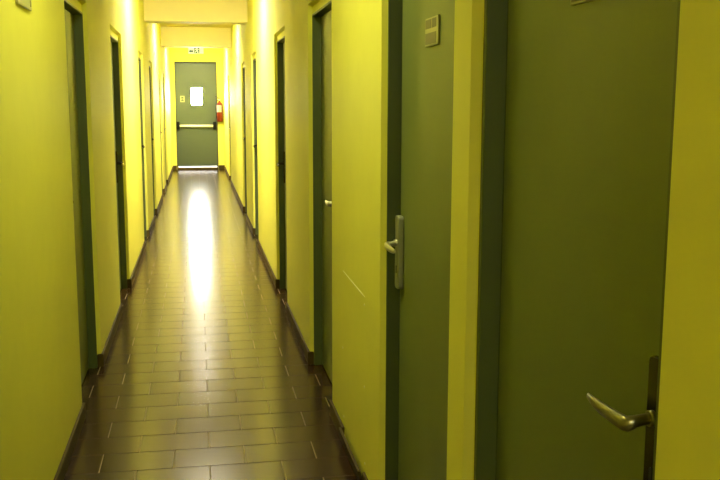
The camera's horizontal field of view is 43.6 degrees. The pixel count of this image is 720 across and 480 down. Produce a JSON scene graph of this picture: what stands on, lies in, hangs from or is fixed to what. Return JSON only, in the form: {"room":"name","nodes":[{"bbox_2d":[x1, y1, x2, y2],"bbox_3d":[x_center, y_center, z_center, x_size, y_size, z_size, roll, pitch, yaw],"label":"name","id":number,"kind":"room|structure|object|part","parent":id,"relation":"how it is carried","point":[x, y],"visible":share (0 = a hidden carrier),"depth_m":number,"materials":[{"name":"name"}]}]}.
{"room":"corridor","nodes":[
{"label":"corridor","id":0,"kind":"room"},
{"bbox_2d":[0,0,171,479],"bbox_3d":[-2.205,-1.164,8.338,0.220,2.800,24.550,-1,9,-10],"label":"wall","id":1,"kind":"structure","parent":0,"point":[41,389],"depth_m":3.64,"materials":[{"name":"yellow paint"}]},
{"bbox_2d":[15,0,31,10],"bbox_3d":[-1.143,-0.875,3.051,0.010,0.168,0.250,-1,9,-10],"label":"wall plate","id":2,"kind":"object","parent":1,"relation":"attached to","point":[26,4],"visible":1,"depth_m":3.08,"materials":[{"name":"beige plastic"}]},
{"bbox_2d":[64,0,97,384],"bbox_3d":[-1.502,-0.186,4.603,0.148,1.985,0.835,-1,9,-10],"label":"door","id":3,"kind":"structure","parent":1,"relation":"in","point":[74,34],"depth_m":4.92,"materials":[{"name":"green paint"}]},
{"bbox_2d":[53,167,172,479],"bbox_3d":[-2.103,0.183,8.545,0.037,0.074,24.480,-1,9,-10],"label":"baseboard","id":4,"kind":"structure","parent":1,"relation":"attached to","point":[60,474],"depth_m":5.18,"materials":[{"name":"brown tile"}]},
{"bbox_2d":[110,35,126,289],"bbox_3d":[-1.891,-0.518,6.797,0.165,1.985,0.880,-1,9,-10],"label":"door","id":5,"kind":"structure","parent":1,"relation":"in","point":[119,163],"depth_m":7.19,"materials":[{"name":"green paint"}]},
{"bbox_3d":[-1.936,-0.582,7.181,0.011,0.252,0.050,-1,9,-10],"label":"lock plate","id":6,"kind":"part","parent":5,"relation":"part of","materials":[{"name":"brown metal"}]},
{"bbox_2d":[138,57,146,236],"bbox_3d":[-2.421,-0.962,9.721,0.165,1.985,0.730,-1,9,-10],"label":"door","id":7,"kind":"structure","parent":1,"relation":"in","point":[139,59],"depth_m":10.07,"materials":[{"name":"green paint"}]},
{"bbox_2d":[149,66,154,213],"bbox_3d":[-2.797,-1.276,11.794,0.165,1.985,0.770,-1,9,-10],"label":"door","id":8,"kind":"structure","parent":1,"relation":"in","point":[152,138],"depth_m":12.16,"materials":[{"name":"green paint"}]},
{"bbox_2d":[158,73,162,192],"bbox_3d":[-3.309,-1.704,14.617,0.165,1.985,0.830,-1,9,-10],"label":"door","id":9,"kind":"structure","parent":1,"relation":"in","point":[158,73],"depth_m":15.01,"materials":[{"name":"green paint"}]},
{"bbox_2d":[163,82,166,183],"bbox_3d":[-3.641,-1.981,16.446,0.165,1.985,0.830,-1,9,-10],"label":"door","id":10,"kind":"structure","parent":1,"relation":"in","point":[163,82],"depth_m":16.83,"materials":[{"name":"green paint"}]},
{"bbox_2d":[159,23,231,27],"bbox_3d":[-1.517,-2.622,8.293,1.530,0.100,24.850,-1,9,-10],"label":"ceiling","id":11,"kind":"structure","parent":0,"point":[161,24],"depth_m":15.21,"materials":[{"name":"yellow paint"}]},
{"bbox_2d":[143,0,247,24],"bbox_3d":[-1.937,-2.746,10.638,1.190,0.358,0.300,-1,9,-10],"label":"beam","id":12,"kind":"structure","parent":11,"relation":"attached to","point":[227,12],"depth_m":10.51,"materials":[{"name":"yellow paint"}]},
{"bbox_2d":[161,27,230,47],"bbox_3d":[-2.854,-3.526,15.697,1.190,0.332,0.300,-1,9,-10],"label":"beam","id":13,"kind":"structure","parent":11,"relation":"attached to","point":[173,37],"depth_m":15.55,"materials":[{"name":"yellow paint"}]},
{"bbox_2d":[169,47,224,166],"bbox_3d":[-3.688,-3.000,20.463,1.390,2.800,0.185,-1,9,-10],"label":"wall","id":14,"kind":"structure","parent":0,"point":[175,54],"depth_m":20.31,"materials":[{"name":"yellow paint"}]},
{"bbox_2d":[188,48,203,53],"bbox_3d":[-3.672,-4.250,20.156,0.335,0.160,0.050,-1,9,-10],"label":"exit sign","id":15,"kind":"object","parent":14,"relation":"attached to","point":[190,50],"visible":0.72,"depth_m":20.13,"materials":[{"name":"white plastic"}]},
{"bbox_2d":[174,62,218,169],"bbox_3d":[-3.707,-2.810,20.460,0.932,2.425,0.200,-1,9,-10],"label":"door","id":16,"kind":"structure","parent":14,"relation":"in","point":[195,82],"depth_m":20.45,"materials":[{"name":"green metal"}]},
{"bbox_2d":[173,165,224,169],"bbox_3d":[-3.680,-1.656,20.602,1.164,0.100,0.014,-1,9,-10],"label":"baseboard","id":17,"kind":"structure","parent":14,"relation":"attached to","point":[221,167],"depth_m":20.68,"materials":[{"name":"brown tile"}]},
{"bbox_2d":[64,170,356,479],"bbox_3d":[-1.517,0.251,8.687,1.530,0.100,24.570,-1,9,-10],"label":"floor","id":18,"kind":"structure","parent":0,"point":[206,374],"depth_m":5.04,"materials":[{"name":"brown tile"}]},
{"bbox_2d":[223,0,719,479],"bbox_3d":[-0.819,-1.198,8.584,0.222,2.800,24.550,-1,9,-10],"label":"wall","id":19,"kind":"structure","parent":0,"point":[688,429],"depth_m":3.15,"materials":[{"name":"yellow paint"}]},
{"bbox_2d":[215,96,222,121],"bbox_3d":[-3.185,-2.971,20.405,0.132,0.583,0.172,5,10,28],"label":"fire extinguisher","id":20,"kind":"object","parent":19,"relation":"attached to","point":[219,113],"visible":1,"depth_m":20.37,"materials":[{"name":"red metal"}]},
{"bbox_2d":[229,85,230,165],"bbox_3d":[-2.439,-2.128,17.443,0.165,1.985,0.830,-1,9,-10],"label":"door","id":21,"kind":"structure","parent":19,"relation":"in","point":[229,85],"depth_m":17.78,"materials":[{"name":"green paint"}]},
{"bbox_2d":[243,67,246,211],"bbox_3d":[-1.468,-1.317,12.086,0.165,1.985,0.820,-1,9,-10],"label":"door","id":22,"kind":"structure","parent":19,"relation":"in","point":[244,138],"depth_m":12.46,"materials":[{"name":"green paint"}]},
{"bbox_2d":[253,58,258,234],"bbox_3d":[-1.069,-0.983,9.886,0.165,1.985,0.820,-1,9,-10],"label":"door","id":23,"kind":"structure","parent":19,"relation":"in","point":[254,60],"depth_m":10.26,"materials":[{"name":"green paint"}]},
{"bbox_2d":[277,36,286,289],"bbox_3d":[-0.518,-0.523,6.853,0.165,1.985,0.825,-1,9,-10],"label":"door","id":24,"kind":"structure","parent":19,"relation":"in","point":[281,164],"depth_m":7.20,"materials":[{"name":"green paint"}]},
{"bbox_3d":[-0.607,-0.582,7.201,0.011,0.252,0.050,-1,9,-10],"label":"lock plate","id":25,"kind":"part","parent":24,"relation":"part of","materials":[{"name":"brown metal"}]},
{"bbox_2d":[225,167,367,479],"bbox_3d":[-0.929,0.154,8.753,0.053,0.076,24.480,-1,9,-10],"label":"baseboard","id":26,"kind":"structure","parent":19,"relation":"attached to","point":[309,355],"depth_m":5.35,"materials":[{"name":"brown tile"}]},
{"bbox_2d":[312,0,331,382],"bbox_3d":[-0.131,-0.196,4.691,0.173,1.985,0.845,-1,9,-10],"label":"door","id":27,"kind":"structure","parent":19,"relation":"in","point":[322,18],"depth_m":4.98,"materials":[{"name":"green paint"}]},
{"bbox_3d":[-0.135,-0.186,4.402,0.062,0.034,0.149,-1,9,-10],"label":"lever","id":28,"kind":"part","parent":27,"relation":"part of","materials":[{"name":"silver metal"}]},
{"bbox_2d":[384,0,454,479],"bbox_3d":[0.230,0.102,2.724,0.165,1.985,0.851,-1,9,-10],"label":"door","id":29,"kind":"structure","parent":19,"relation":"in","point":[420,32],"depth_m":2.85,"materials":[{"name":"green paint"}]},
{"bbox_3d":[0.120,0.024,3.018,0.054,0.034,0.149,-1,9,-10],"label":"lever","id":30,"kind":"part","parent":29,"relation":"part of","materials":[{"name":"silver metal"}]},
{"bbox_3d":[0.238,0.102,2.726,0.148,1.985,0.851,-1,9,-10],"label":"frame","id":31,"kind":"part","parent":29,"relation":"part of","materials":[{"name":"green paint"}]},
{"bbox_3d":[0.134,0.042,3.087,0.020,0.252,0.050,-1,9,-10],"label":"lock plate","id":32,"kind":"part","parent":29,"relation":"part of","materials":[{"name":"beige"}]},
{"bbox_3d":[0.210,-0.605,2.612,0.006,0.081,0.147,-1,9,-10],"label":"name plate","id":33,"kind":"part","parent":29,"relation":"part of","materials":[{"name":"beige plastic"}]},
{"bbox_2d":[474,0,680,479],"bbox_3d":[0.414,0.256,1.709,0.165,1.985,0.856,-1,9,-10],"label":"door","id":34,"kind":"structure","parent":19,"relation":"in","point":[578,96],"depth_m":1.67,"materials":[{"name":"green paint"}]},
{"bbox_3d":[0.399,-0.460,1.567,0.006,0.087,0.145,-1,9,-10],"label":"name plate","id":35,"kind":"part","parent":34,"relation":"part of","materials":[{"name":"beige plastic"}]},
{"bbox_3d":[0.409,0.266,1.422,0.054,0.034,0.149,-1,9,-10],"label":"lever","id":36,"kind":"part","parent":34,"relation":"part of","materials":[{"name":"metal"}]},
{"bbox_3d":[0.450,0.302,1.371,0.011,0.252,0.050,-1,9,-10],"label":"lock plate","id":37,"kind":"part","parent":34,"relation":"part of","materials":[{"name":"brown metal"}]},
{"label":"outside","id":38,"kind":"structure","parent":0,"visible":0},
{"bbox_2d":[179,166,216,166],"bbox_3d":[-4.245,-2.066,23.609,6.000,0.050,5.840,-1,9,-10],"label":"ground","id":39,"kind":"structure","parent":38,"point":[179,166],"depth_m":21.25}
]}

